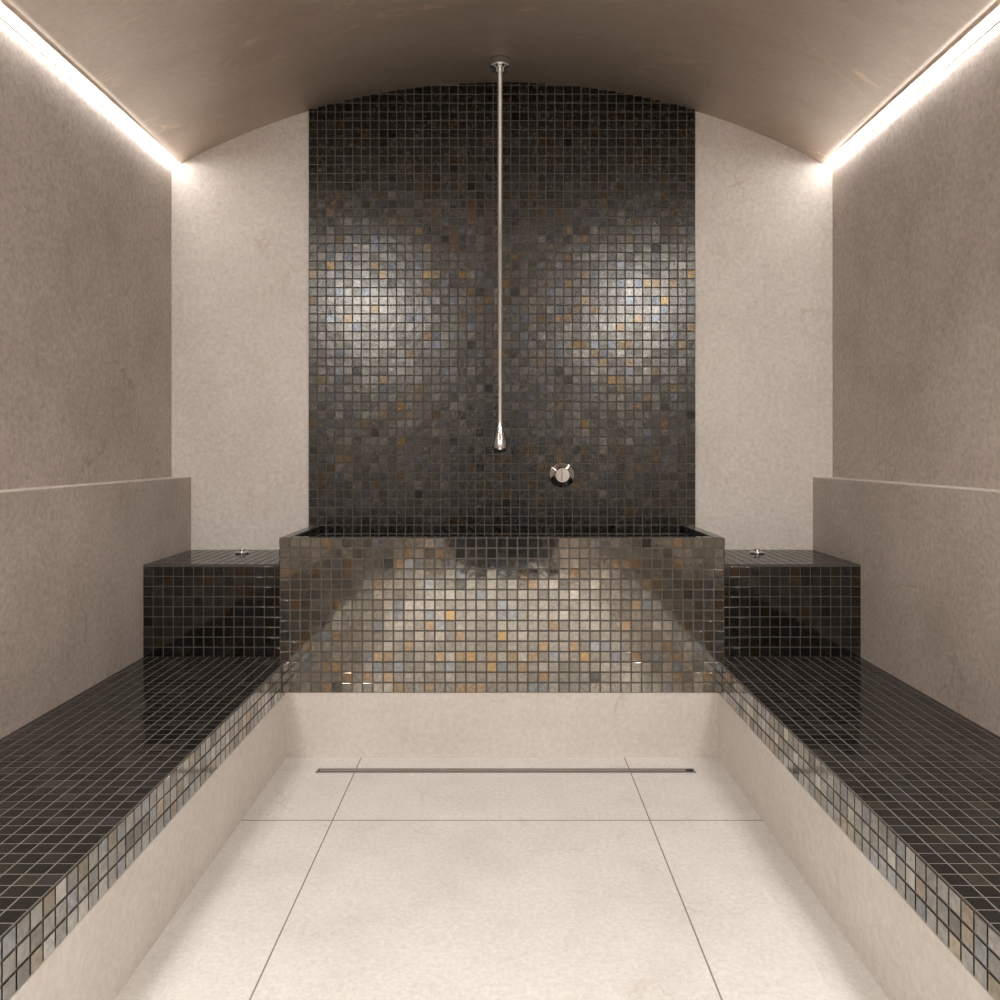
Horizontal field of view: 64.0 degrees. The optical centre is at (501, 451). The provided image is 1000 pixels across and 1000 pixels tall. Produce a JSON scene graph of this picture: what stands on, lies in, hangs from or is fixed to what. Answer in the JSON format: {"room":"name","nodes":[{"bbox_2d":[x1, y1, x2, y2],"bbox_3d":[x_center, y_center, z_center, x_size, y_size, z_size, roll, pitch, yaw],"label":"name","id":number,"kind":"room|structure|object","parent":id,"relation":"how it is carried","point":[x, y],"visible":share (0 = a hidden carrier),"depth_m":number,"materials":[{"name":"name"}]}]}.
{"room":"spa","nodes":[
{"label":"spa","id":0,"kind":"room"},
{"bbox_2d":[0,17,171,489],"bbox_3d":[-1.833,-0.335,1.246,0.120,3.650,6.092,0,0,0],"label":"wall","id":1,"kind":"structure","parent":0,"point":[86,203],"depth_m":3.33,"materials":[{"name":"stone"}]},
{"bbox_2d":[0,2,178,164],"bbox_3d":[-1.748,-1.571,1.245,0.047,0.072,6.070,0,0,0],"label":"strip light","id":2,"kind":"object","parent":1,"relation":"attached to","point":[7,15],"visible":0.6,"depth_m":3.30,"materials":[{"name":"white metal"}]},
{"bbox_2d":[0,477,190,738],"bbox_3d":[-1.720,0.762,1.246,0.105,1.256,6.092,0,0,0],"label":"wall","id":3,"kind":"structure","parent":0,"point":[73,557],"depth_m":3.11,"materials":[{"name":"stone"}]},
{"bbox_2d":[0,0,999,162],"bbox_3d":[0.000,-1.823,1.246,3.444,0.552,6.092,0,0,0],"label":"ceiling","id":4,"kind":"structure","parent":0,"point":[197,76],"depth_m":3.62,"materials":[{"name":"paint"}]},
{"bbox_2d":[489,55,510,451],"bbox_3d":[-0.010,-0.991,4.040,0.112,1.981,0.112,0,0,0],"label":"spout","id":5,"kind":"object","parent":4,"relation":"hanging from","point":[498,64],"depth_m":4.03,"materials":[{"name":"silver metal"}]},
{"bbox_2d":[115,757,888,999],"bbox_3d":[0.000,1.440,1.240,3.546,0.100,6.080,0,0,0],"label":"floor","id":6,"kind":"structure","parent":0,"point":[330,886],"depth_m":2.50,"materials":[{"name":"beige tile"}]},
{"bbox_2d":[0,657,285,999],"bbox_3d":[-1.325,1.171,0.960,0.685,0.437,5.520,0,0,0],"label":"tiled bench","id":7,"kind":"object","parent":6,"relation":"on","point":[116,800],"visible":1,"depth_m":2.35,"materials":[{"name":"black tile"}]},
{"bbox_2d":[143,550,279,656],"bbox_3d":[-1.339,0.956,4.004,0.658,0.868,0.576,0,0,0],"label":"plinth","id":8,"kind":"object","parent":7,"relation":"on","point":[197,603],"depth_m":3.72,"materials":[{"name":"black tile"}]},
{"bbox_2d":[235,548,249,553],"bbox_3d":[-1.340,0.510,4.130,0.072,0.023,0.072,0,0,0],"label":"outlet","id":9,"kind":"object","parent":8,"relation":"on","point":[242,550],"visible":1,"depth_m":4.12,"materials":[{"name":"silver metal"}]},
{"bbox_2d":[279,525,724,756],"bbox_3d":[0.000,0.889,3.958,2.029,1.002,0.644,0,0,0],"label":"basin","id":10,"kind":"object","parent":6,"relation":"on","point":[391,646],"visible":1,"depth_m":3.64,"materials":[{"name":"tile"}]},
{"bbox_2d":[316,768,695,772],"bbox_3d":[0.017,1.388,3.486,1.646,0.004,0.045,0,0,0],"label":"floor drain","id":11,"kind":"object","parent":6,"relation":"on","point":[319,770],"visible":1,"depth_m":3.48,"materials":[{"name":"silver metal"}]},
{"bbox_2d":[718,657,999,999],"bbox_3d":[1.325,1.171,0.960,0.685,0.437,5.520,0,0,0],"label":"tiled bench","id":12,"kind":"object","parent":6,"relation":"on","point":[882,796],"visible":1,"depth_m":2.37,"materials":[{"name":"black tile"}]},
{"bbox_2d":[724,550,860,656],"bbox_3d":[1.339,0.956,4.004,0.658,0.868,0.576,0,0,0],"label":"plinth","id":13,"kind":"object","parent":12,"relation":"on","point":[778,603],"depth_m":3.72,"materials":[{"name":"black tile"}]},
{"bbox_2d":[750,548,763,553],"bbox_3d":[1.316,0.510,4.130,0.072,0.023,0.072,0,0,0],"label":"outlet","id":14,"kind":"object","parent":13,"relation":"on","point":[756,550],"visible":1,"depth_m":4.12,"materials":[{"name":"silver metal"}]},
{"bbox_2d":[172,111,831,549],"bbox_3d":[0.000,-0.335,4.361,3.786,3.650,0.138,0,0,0],"label":"wall","id":15,"kind":"structure","parent":0,"point":[763,206],"depth_m":4.29,"materials":[{"name":"stone"}]},
{"bbox_2d":[309,82,694,536],"bbox_3d":[0.000,-0.684,4.284,2.068,2.589,0.016,0,0,0],"label":"wall panel","id":16,"kind":"object","parent":15,"relation":"attached to","point":[599,184],"visible":0.89,"depth_m":4.28,"materials":[{"name":"grey tile"}]},
{"bbox_2d":[549,462,574,487],"bbox_3d":[0.320,0.123,4.240,0.136,0.136,0.071,0,0,0],"label":"handle","id":17,"kind":"object","parent":16,"relation":"attached to","point":[561,475],"visible":1,"depth_m":4.26,"materials":[{"name":"silver metal"}]},
{"bbox_2d":[813,477,999,736],"bbox_3d":[1.720,0.762,1.246,0.105,1.256,6.092,0,0,0],"label":"wall","id":18,"kind":"structure","parent":0,"point":[928,555],"depth_m":3.14,"materials":[{"name":"stone"}]},
{"bbox_2d":[832,21,999,489],"bbox_3d":[1.833,-0.335,1.246,0.120,3.650,6.092,0,0,0],"label":"wall","id":19,"kind":"structure","parent":0,"point":[916,201],"depth_m":3.37,"materials":[{"name":"stone"}]},
{"bbox_2d":[825,5,999,164],"bbox_3d":[1.748,-1.571,1.245,0.047,0.072,6.070,0,0,0],"label":"strip light","id":20,"kind":"object","parent":19,"relation":"attached to","point":[986,24],"visible":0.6,"depth_m":3.32,"materials":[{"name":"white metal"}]}
]}

